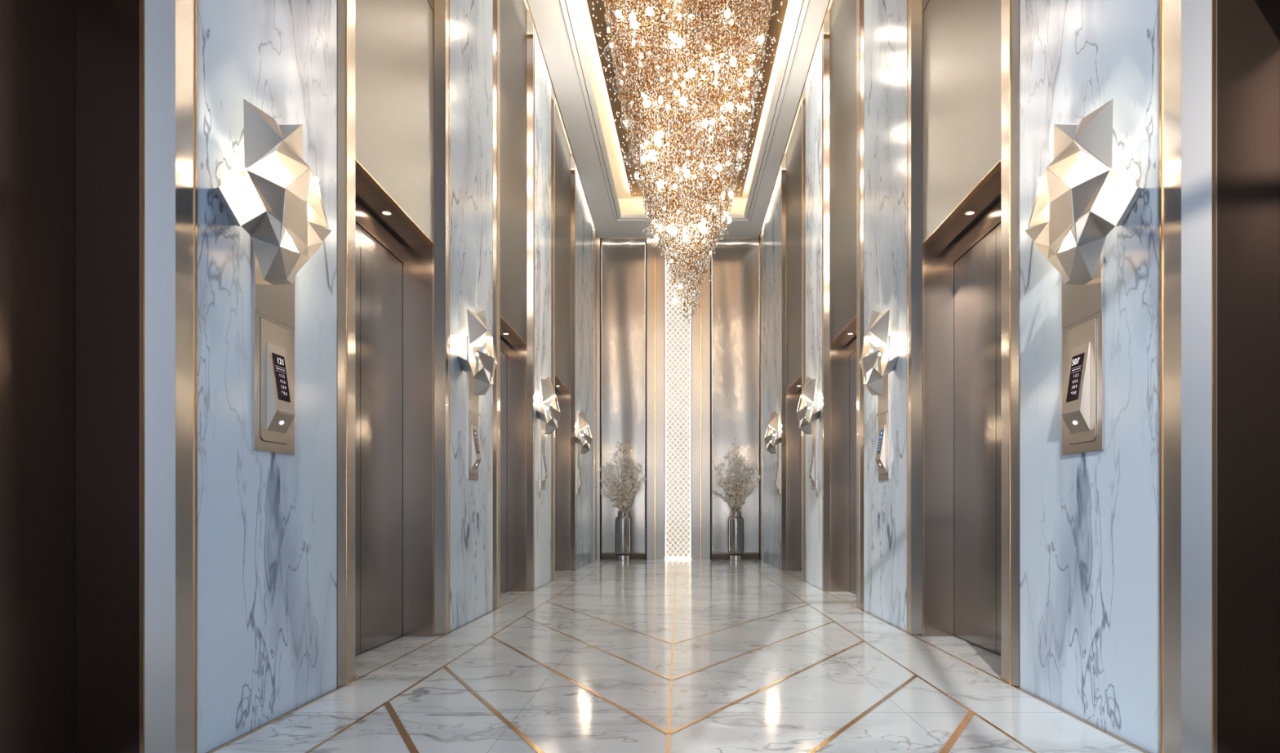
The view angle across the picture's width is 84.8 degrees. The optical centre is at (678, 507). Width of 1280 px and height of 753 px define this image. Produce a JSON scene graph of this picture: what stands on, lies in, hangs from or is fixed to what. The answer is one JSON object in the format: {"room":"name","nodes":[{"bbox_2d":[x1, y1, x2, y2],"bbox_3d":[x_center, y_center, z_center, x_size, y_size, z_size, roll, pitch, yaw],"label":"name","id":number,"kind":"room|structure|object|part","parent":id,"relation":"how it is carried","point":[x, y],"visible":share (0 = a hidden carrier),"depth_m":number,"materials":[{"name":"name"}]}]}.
{"room":"lobby","nodes":[
{"label":"lobby","id":0,"kind":"room"},
{"bbox_2d":[197,0,599,752],"bbox_3d":[-1.812,-2.216,5.000,0.675,6.468,18.000,0,0,0],"label":"wall","id":1,"kind":"structure","parent":0,"point":[267,521],"depth_m":2.96,"materials":[{"name":"stone"}]},
{"bbox_2d":[0,0,75,752],"bbox_3d":[-1.804,-2.291,1.502,0.312,6.258,1.305,0,0,0],"label":"door","id":2,"kind":"structure","parent":1,"relation":"in","point":[37,37],"depth_m":2.03,"materials":[{"name":"brown metal"}]},
{"bbox_2d":[75,0,197,752],"bbox_3d":[-1.795,-2.290,2.236,0.410,6.260,0.169,0,0,0],"label":"trim","id":3,"kind":"structure","parent":1,"relation":"attached to","point":[136,60],"depth_m":2.15,"materials":[{"name":"metal"}]},
{"bbox_3d":[-1.620,-2.289,2.799,0.040,6.263,0.957,0,0,0],"label":"marble panel","id":4,"kind":"part","parent":1,"relation":"part of","materials":[{"name":"white stone"}]},
{"bbox_2d":[213,98,331,328],"bbox_3d":[-1.461,-1.151,2.574,0.282,0.821,0.671,0,0,0],"label":"wall sconce","id":5,"kind":"object","parent":1,"relation":"attached to","point":[270,206],"visible":1,"depth_m":2.52,"materials":[{"name":"metal"}]},
{"bbox_3d":[-1.595,-1.020,2.762,0.013,0.560,0.270,0,0,0],"label":"plate","id":6,"kind":"part","parent":5,"relation":"part of","materials":[{"name":"metal"}]},
{"bbox_3d":[-1.476,-1.311,2.850,0.020,0.021,0.020,0,0,0],"label":"bulb","id":7,"kind":"part","parent":5,"relation":"part of","materials":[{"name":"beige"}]},
{"bbox_3d":[-1.472,-1.332,2.844,0.020,0.021,0.020,0,0,0],"label":"bulb","id":8,"kind":"part","parent":5,"relation":"part of","materials":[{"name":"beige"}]},
{"bbox_2d":[252,246,295,454],"bbox_3d":[-1.573,-0.599,2.762,0.054,0.762,0.274,0,0,0],"label":"control panel","id":9,"kind":"object","parent":1,"relation":"attached to","point":[273,413],"visible":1,"depth_m":2.71,"materials":[{"name":"metal"}]},
{"bbox_2d":[259,315,288,444],"bbox_3d":[-1.589,-0.491,2.755,0.004,0.472,0.192,0,0,0],"label":"keypad","id":10,"kind":"object","parent":9,"relation":"on","point":[273,334],"depth_m":2.71,"materials":[{"name":"metal"}]},
{"bbox_2d":[336,0,355,688],"bbox_3d":[-1.792,-2.281,3.372,0.416,6.278,0.190,0,0,0],"label":"trim","id":11,"kind":"structure","parent":1,"relation":"attached to","point":[345,8],"depth_m":3.34,"materials":[{"name":"metal"}]},
{"bbox_2d":[355,0,434,654],"bbox_3d":[-1.804,-2.272,4.094,0.312,6.297,1.254,0,0,0],"label":"door","id":12,"kind":"structure","parent":1,"relation":"in","point":[394,38],"depth_m":4.25,"materials":[{"name":"metal"}]},
{"bbox_2d":[380,210,392,215],"bbox_3d":[-1.765,-1.784,4.234,0.068,0.008,0.068,0,0,0],"label":"recessed light","id":13,"kind":"object","parent":12,"relation":"attached to","point":[384,212],"visible":1,"depth_m":4.23,"materials":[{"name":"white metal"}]},
{"bbox_2d":[403,0,449,635],"bbox_3d":[-1.795,-2.270,4.803,0.410,6.299,0.169,0,0,0],"label":"trim","id":14,"kind":"structure","parent":1,"relation":"attached to","point":[426,267],"depth_m":4.72,"materials":[{"name":"metal"}]},
{"bbox_3d":[-1.620,-2.268,5.458,0.040,6.305,1.144,0,0,0],"label":"marble panel","id":15,"kind":"part","parent":1,"relation":"part of","materials":[{"name":"white stone"}]},
{"bbox_2d":[466,377,481,479],"bbox_3d":[-1.573,-0.599,5.430,0.054,0.762,0.274,0,0,0],"label":"control panel","id":16,"kind":"object","parent":1,"relation":"attached to","point":[473,455],"visible":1,"depth_m":5.36,"materials":[{"name":"metal"}]},
{"bbox_2d":[469,412,476,475],"bbox_3d":[-1.589,-0.491,5.423,0.004,0.472,0.192,0,0,0],"label":"keypad","id":17,"kind":"object","parent":16,"relation":"on","point":[473,416],"depth_m":5.36,"materials":[{"name":"metal"}]},
{"bbox_2d":[457,308,497,414],"bbox_3d":[-1.461,-1.151,5.242,0.282,0.821,0.671,0,0,0],"label":"wall sconce","id":18,"kind":"object","parent":1,"relation":"attached to","point":[480,382],"visible":1,"depth_m":5.17,"materials":[{"name":"metal"}]},
{"bbox_3d":[-1.595,-1.020,5.430,0.013,0.560,0.270,0,0,0],"label":"plate","id":19,"kind":"part","parent":18,"relation":"part of","materials":[{"name":"metal"}]},
{"bbox_2d":[493,0,500,610],"bbox_3d":[-1.792,-2.260,6.155,0.416,6.320,0.250,0,0,0],"label":"trim","id":20,"kind":"structure","parent":1,"relation":"attached to","point":[496,3],"depth_m":6.12,"materials":[{"name":"metal"}]},
{"bbox_2d":[500,0,526,593],"bbox_3d":[-1.804,-2.250,6.942,0.312,6.341,1.325,0,0,0],"label":"door","id":21,"kind":"structure","parent":1,"relation":"in","point":[513,12],"depth_m":7.09,"materials":[{"name":"metal"}]},
{"bbox_2d":[506,8,534,591],"bbox_3d":[-1.795,-2.248,7.686,0.410,6.343,0.169,0,0,0],"label":"trim","id":22,"kind":"structure","parent":1,"relation":"attached to","point":[521,357],"depth_m":7.61,"materials":[{"name":"metal"}]},
{"bbox_3d":[-1.620,-2.247,8.285,0.040,6.347,1.030,0,0,0],"label":"marble panel","id":23,"kind":"part","parent":1,"relation":"part of","materials":[{"name":"white stone"}]},
{"bbox_2d":[539,422,547,488],"bbox_3d":[-1.573,-0.599,8.220,0.054,0.762,0.274,0,0,0],"label":"control panel","id":24,"kind":"object","parent":1,"relation":"attached to","point":[543,469],"visible":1,"depth_m":8.15,"materials":[{"name":"metal"}]},
{"bbox_2d":[541,444,544,485],"bbox_3d":[-1.589,-0.491,8.213,0.004,0.472,0.192,0,0,0],"label":"keypad","id":25,"kind":"object","parent":24,"relation":"on","point":[542,446],"depth_m":8.15,"materials":[{"name":"metal"}]},
{"bbox_2d":[536,376,559,445],"bbox_3d":[-1.461,-1.151,8.032,0.282,0.821,0.671,0,0,0],"label":"wall sconce","id":26,"kind":"object","parent":1,"relation":"attached to","point":[548,427],"visible":1,"depth_m":7.96,"materials":[{"name":"metal"}]},
{"bbox_3d":[-1.595,-1.020,8.220,0.013,0.560,0.270,0,0,0],"label":"plate","id":27,"kind":"part","parent":26,"relation":"part of","materials":[{"name":"metal"}]},
{"bbox_3d":[-1.738,-5.435,4.800,0.525,0.030,17.600,0,0,0],"label":"slot lid","id":28,"kind":"part","parent":1,"relation":"part of","materials":[{"name":"paint"}]},
{"bbox_2d":[551,84,555,581],"bbox_3d":[-1.792,-2.239,8.940,0.416,6.363,0.280,0,0,0],"label":"trim","id":29,"kind":"structure","parent":1,"relation":"attached to","point":[553,95],"depth_m":8.88,"materials":[{"name":"metal"}]},
{"bbox_2d":[555,104,570,569],"bbox_3d":[-1.804,-2.226,9.887,0.312,6.388,1.615,0,0,0],"label":"door","id":30,"kind":"structure","parent":1,"relation":"in","point":[562,154],"depth_m":10.07,"materials":[{"name":"metal"}]},
{"bbox_2d":[555,153,575,570],"bbox_3d":[-1.795,-2.225,10.777,0.410,6.390,0.169,0,0,0],"label":"trim","id":31,"kind":"structure","parent":1,"relation":"attached to","point":[566,429],"depth_m":10.70,"materials":[{"name":"metal"}]},
{"bbox_2d":[576,445,582,493],"bbox_3d":[-1.573,-0.599,11.150,0.054,0.762,0.274,0,0,0],"label":"control panel","id":32,"kind":"object","parent":1,"relation":"attached to","point":[579,483],"visible":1,"depth_m":11.08,"materials":[{"name":"metal"}]},
{"bbox_3d":[-1.595,-0.599,11.150,0.010,0.762,0.274,0,0,0],"label":"plate","id":33,"kind":"part","parent":32,"relation":"part of","materials":[{"name":"metal"}]},
{"bbox_2d":[574,410,592,461],"bbox_3d":[-1.461,-1.151,10.962,0.282,0.821,0.671,0,0,0],"label":"wall sconce","id":34,"kind":"object","parent":1,"relation":"attached to","point":[583,423],"visible":1,"depth_m":10.89,"materials":[{"name":"metal"}]},
{"bbox_3d":[-1.595,-1.020,11.150,0.013,0.560,0.270,0,0,0],"label":"plate","id":35,"kind":"part","parent":34,"relation":"part of","materials":[{"name":"metal"}]},
{"bbox_3d":[-1.620,-2.213,12.055,0.040,6.414,2.390,0,0,0],"label":"marble panel","id":36,"kind":"part","parent":1,"relation":"part of","materials":[{"name":"white stone"}]},
{"bbox_2d":[206,559,1150,752],"bbox_3d":[0.000,0.993,5.000,4.600,0.518,18.200,0,0,0],"label":"floor","id":37,"kind":"structure","parent":0,"point":[799,712],"depth_m":3.45,"materials":[{"name":"stone"}]},
{"bbox_2d":[614,511,631,560],"bbox_3d":[-1.045,0.527,13.200,0.296,0.935,0.296,0,0,0],"label":"floor vase","id":38,"kind":"object","parent":37,"relation":"on","point":[621,522],"visible":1,"depth_m":13.11,"materials":[{"name":"metal"}]},
{"bbox_2d":[597,440,646,511],"bbox_3d":[-1.068,-0.238,13.172,0.901,2.108,0.566,0,0,-10],"label":"blossom branches","id":39,"kind":"object","parent":38,"relation":"in","point":[628,496],"visible":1,"depth_m":13.11,"materials":[{"name":"beige plant"}]},
{"bbox_2d":[208,559,1148,752],"bbox_3d":[0.000,0.868,4.750,3.187,0.272,17.500,0,0,0],"label":"trim","id":40,"kind":"structure","parent":37,"relation":"in","point":[405,735],"depth_m":3.08,"materials":[{"name":"gold metal"}]},
{"bbox_2d":[728,511,743,560],"bbox_3d":[1.088,0.527,13.200,0.296,0.935,0.296,0,0,0],"label":"floor vase","id":41,"kind":"object","parent":37,"relation":"on","point":[735,524],"visible":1,"depth_m":13.11,"materials":[{"name":"metal"}]},
{"bbox_2d":[712,438,761,511],"bbox_3d":[1.096,-0.252,13.186,0.899,2.135,0.711,0,0,0],"label":"blossom branches","id":42,"kind":"object","parent":41,"relation":"in","point":[738,501],"visible":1,"depth_m":13.15,"materials":[{"name":"beige plant"}]},
{"bbox_2d":[596,235,759,559],"bbox_3d":[0.000,-2.199,13.550,4.000,6.502,0.500,0,0,0],"label":"wall","id":43,"kind":"structure","parent":0,"point":[726,325],"depth_m":13.61,"materials":[{"name":"metal"}]},
{"bbox_2d":[593,225,596,559],"bbox_3d":[-1.792,-2.204,13.400,0.416,6.431,0.299,0,0,0],"label":"trim","id":44,"kind":"structure","parent":43,"relation":"attached to","point":[594,231],"depth_m":13.28,"materials":[{"name":"metal"}]},
{"bbox_3d":[-1.069,-2.114,13.613,0.887,6.252,0.022,0,0,0],"label":"steel panel","id":45,"kind":"part","parent":43,"relation":"part of","materials":[{"name":"silver metal"}]},
{"bbox_2d":[664,239,691,559],"bbox_3d":[-0.005,-2.104,13.600,0.511,6.212,0.060,0,0,0],"label":"light panel","id":46,"kind":"object","parent":43,"relation":"attached to","point":[677,333],"visible":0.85,"depth_m":13.60,"materials":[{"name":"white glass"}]},
{"bbox_3d":[1.115,-2.114,13.608,0.968,6.252,0.021,0,0,1],"label":"steel panel","id":47,"kind":"part","parent":43,"relation":"part of","materials":[{"name":"silver metal"}]},
{"bbox_2d":[760,227,762,559],"bbox_3d":[1.792,-2.204,13.400,0.416,6.431,0.299,0,0,0],"label":"trim","id":48,"kind":"structure","parent":43,"relation":"attached to","point":[761,233],"depth_m":13.40,"materials":[{"name":"metal"}]},
{"bbox_2d":[528,0,828,237],"bbox_3d":[0.000,-5.389,4.700,3.070,0.462,17.400,0,0,0],"label":"ceiling","id":49,"kind":"structure","parent":0,"point":[574,36],"depth_m":9.25,"materials":[{"name":"paint"}]},
{"bbox_2d":[602,0,773,324],"bbox_3d":[0.095,-3.658,7.005,1.840,3.665,1.848,0,0,-28],"label":"chandelier","id":50,"kind":"object","parent":49,"relation":"hanging from","point":[739,100],"visible":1,"depth_m":6.67,"materials":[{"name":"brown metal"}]},
{"bbox_3d":[0.040,-5.508,6.975,2.480,0.025,10.750,0,0,0],"label":"bronze panel","id":51,"kind":"part","parent":49,"relation":"part of","materials":[{"name":"metal"}]},
{"bbox_2d":[757,0,1159,752],"bbox_3d":[1.812,-2.216,5.000,0.675,6.468,18.000,0,0,0],"label":"wall","id":52,"kind":"structure","parent":0,"point":[1089,521],"depth_m":3.02,"materials":[{"name":"stone"}]},
{"bbox_3d":[1.620,-2.213,12.055,0.040,6.414,2.390,0,0,0],"label":"marble panel","id":53,"kind":"part","parent":52,"relation":"part of","materials":[{"name":"white stone"}]},
{"bbox_2d":[764,410,781,461],"bbox_3d":[1.461,-1.151,10.962,0.282,0.821,0.671,0,0,0],"label":"wall sconce","id":54,"kind":"object","parent":52,"relation":"attached to","point":[773,423],"visible":1,"depth_m":10.88,"materials":[{"name":"metal"}]},
{"bbox_3d":[1.595,-1.020,11.150,0.013,0.560,0.270,0,0,0],"label":"plate","id":55,"kind":"part","parent":54,"relation":"part of","materials":[{"name":"metal"}]},
{"bbox_2d":[774,460,779,493],"bbox_3d":[1.573,-0.599,11.150,0.054,0.762,0.274,0,0,0],"label":"control panel","id":56,"kind":"object","parent":52,"relation":"attached to","point":[777,477],"visible":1,"depth_m":11.08,"materials":[{"name":"metal"}]},
{"bbox_3d":[1.595,-0.599,11.150,0.010,0.762,0.274,0,0,0],"label":"plate","id":57,"kind":"part","parent":56,"relation":"part of","materials":[{"name":"metal"}]},
{"bbox_2d":[781,153,801,570],"bbox_3d":[1.795,-2.225,10.777,0.410,6.390,0.169,0,0,0],"label":"trim","id":58,"kind":"structure","parent":52,"relation":"attached to","point":[790,430],"depth_m":10.70,"materials":[{"name":"metal"}]},
{"bbox_2d":[786,103,801,569],"bbox_3d":[1.804,-2.226,9.887,0.312,6.388,1.615,0,0,0],"label":"door","id":59,"kind":"structure","parent":52,"relation":"in","point":[793,153],"depth_m":10.06,"materials":[{"name":"metal"}]},
{"bbox_2d":[801,83,805,581],"bbox_3d":[1.792,-2.239,8.940,0.416,6.363,0.280,0,0,0],"label":"trim","id":60,"kind":"structure","parent":52,"relation":"attached to","point":[803,95],"depth_m":8.88,"materials":[{"name":"metal"}]},
{"bbox_2d":[796,376,820,445],"bbox_3d":[1.461,-1.151,8.032,0.282,0.821,0.671,0,0,0],"label":"wall sconce","id":61,"kind":"object","parent":52,"relation":"attached to","point":[807,427],"visible":1,"depth_m":7.96,"materials":[{"name":"metal"}]},
{"bbox_3d":[1.595,-1.020,8.220,0.013,0.560,0.270,0,0,0],"label":"plate","id":62,"kind":"part","parent":61,"relation":"part of","materials":[{"name":"metal"}]},
{"bbox_3d":[1.738,-5.435,4.800,0.525,0.030,17.600,0,0,0],"label":"slot lid","id":63,"kind":"part","parent":52,"relation":"part of","materials":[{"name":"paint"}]},
{"bbox_2d":[808,422,817,488],"bbox_3d":[1.573,-0.599,8.220,0.054,0.762,0.274,0,0,0],"label":"control panel","id":64,"kind":"object","parent":52,"relation":"attached to","point":[813,469],"visible":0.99,"depth_m":8.15,"materials":[{"name":"metal"}]},
{"bbox_2d":[812,444,815,485],"bbox_3d":[1.589,-0.491,8.213,0.004,0.472,0.192,0,0,0],"label":"keypad","id":65,"kind":"object","parent":64,"relation":"on","point":[813,446],"depth_m":8.15,"materials":[{"name":"metal"}]},
{"bbox_3d":[1.620,-2.247,8.285,0.040,6.347,1.030,0,0,0],"label":"marble panel","id":66,"kind":"part","parent":52,"relation":"part of","materials":[{"name":"white stone"}]},
{"bbox_2d":[822,8,848,591],"bbox_3d":[1.795,-2.248,7.686,0.410,6.343,0.169,0,0,0],"label":"trim","id":67,"kind":"structure","parent":52,"relation":"attached to","point":[835,357],"depth_m":7.61,"materials":[{"name":"metal"}]},
{"bbox_2d":[830,0,856,593],"bbox_3d":[1.804,-2.250,6.942,0.312,6.341,1.325,0,0,0],"label":"door","id":68,"kind":"structure","parent":52,"relation":"in","point":[842,12],"depth_m":7.12,"materials":[{"name":"metal"}]},
{"bbox_2d":[856,0,863,610],"bbox_3d":[1.792,-2.260,6.155,0.416,6.320,0.250,0,0,0],"label":"trim","id":69,"kind":"structure","parent":52,"relation":"attached to","point":[860,3],"depth_m":6.11,"materials":[{"name":"metal"}]},
{"bbox_2d":[859,308,898,414],"bbox_3d":[1.461,-1.151,5.242,0.282,0.821,0.671,0,0,0],"label":"wall sconce","id":70,"kind":"object","parent":52,"relation":"attached to","point":[876,382],"visible":1,"depth_m":5.17,"materials":[{"name":"metal"}]},
{"bbox_3d":[1.595,-1.020,5.430,0.013,0.560,0.270,0,0,0],"label":"plate","id":71,"kind":"part","parent":70,"relation":"part of","materials":[{"name":"metal"}]},
{"bbox_2d":[875,377,889,479],"bbox_3d":[1.573,-0.599,5.430,0.054,0.762,0.274,0,0,0],"label":"control panel","id":72,"kind":"object","parent":52,"relation":"attached to","point":[882,455],"visible":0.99,"depth_m":5.36,"materials":[{"name":"metal"}]},
{"bbox_2d":[879,412,887,475],"bbox_3d":[1.589,-0.491,5.423,0.004,0.472,0.192,0,0,0],"label":"keypad","id":73,"kind":"object","parent":72,"relation":"on","point":[882,416],"depth_m":5.36,"materials":[{"name":"metal"}]},
{"bbox_3d":[1.620,-2.268,5.458,0.040,6.305,1.144,0,0,0],"label":"marble panel","id":74,"kind":"part","parent":52,"relation":"part of","materials":[{"name":"white stone"}]},
{"bbox_2d":[906,0,953,635],"bbox_3d":[1.795,-2.270,4.803,0.410,6.299,0.169,0,0,0],"label":"trim","id":75,"kind":"structure","parent":52,"relation":"attached to","point":[930,267],"depth_m":4.72,"materials":[{"name":"metal"}]},
{"bbox_2d":[922,0,1000,654],"bbox_3d":[1.804,-2.272,4.094,0.312,6.297,1.254,0,0,0],"label":"door","id":76,"kind":"structure","parent":52,"relation":"in","point":[962,38],"depth_m":4.26,"materials":[{"name":"metal"}]},
{"bbox_2d":[964,210,976,215],"bbox_3d":[1.765,-1.784,4.234,0.068,0.008,0.068,0,0,0],"label":"recessed light","id":77,"kind":"object","parent":76,"relation":"attached to","point":[969,212],"visible":1,"depth_m":4.23,"materials":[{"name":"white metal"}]},
{"bbox_2d":[1000,0,1020,688],"bbox_3d":[1.792,-2.281,3.372,0.416,6.278,0.190,0,0,0],"label":"trim","id":78,"kind":"structure","parent":52,"relation":"attached to","point":[1010,9],"depth_m":3.34,"materials":[{"name":"metal"}]},
{"bbox_2d":[1061,246,1104,454],"bbox_3d":[1.573,-0.599,2.762,0.054,0.762,0.274,0,0,0],"label":"control panel","id":79,"kind":"object","parent":52,"relation":"attached to","point":[1082,414],"visible":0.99,"depth_m":2.71,"materials":[{"name":"metal"}]},
{"bbox_2d":[1067,316,1096,444],"bbox_3d":[1.589,-0.491,2.755,0.004,0.472,0.192,0,0,0],"label":"keypad","id":80,"kind":"object","parent":79,"relation":"on","point":[1082,335],"depth_m":2.71,"materials":[{"name":"metal"}]},
{"bbox_2d":[1025,98,1142,328],"bbox_3d":[1.461,-1.151,2.574,0.282,0.821,0.671,0,0,0],"label":"wall sconce","id":81,"kind":"object","parent":52,"relation":"attached to","point":[1085,207],"visible":1,"depth_m":2.52,"materials":[{"name":"metal"}]},
{"bbox_3d":[1.472,-1.332,2.844,0.020,0.021,0.020,0,0,0],"label":"bulb","id":82,"kind":"part","parent":81,"relation":"part of","materials":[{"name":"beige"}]},
{"bbox_3d":[1.476,-1.311,2.850,0.020,0.021,0.020,0,0,0],"label":"bulb","id":83,"kind":"part","parent":81,"relation":"part of","materials":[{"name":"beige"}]},
{"bbox_3d":[1.595,-1.020,2.762,0.013,0.560,0.270,0,0,0],"label":"plate","id":84,"kind":"part","parent":81,"relation":"part of","materials":[{"name":"metal"}]},
{"bbox_3d":[1.620,-2.289,2.799,0.040,6.263,0.957,0,0,0],"label":"marble panel","id":85,"kind":"part","parent":52,"relation":"part of","materials":[{"name":"white stone"}]},
{"bbox_2d":[1159,0,1279,752],"bbox_3d":[1.795,-2.290,2.236,0.410,6.260,0.169,0,0,0],"label":"trim","id":86,"kind":"structure","parent":52,"relation":"attached to","point":[1220,60],"depth_m":2.15,"materials":[{"name":"metal"}]}
]}

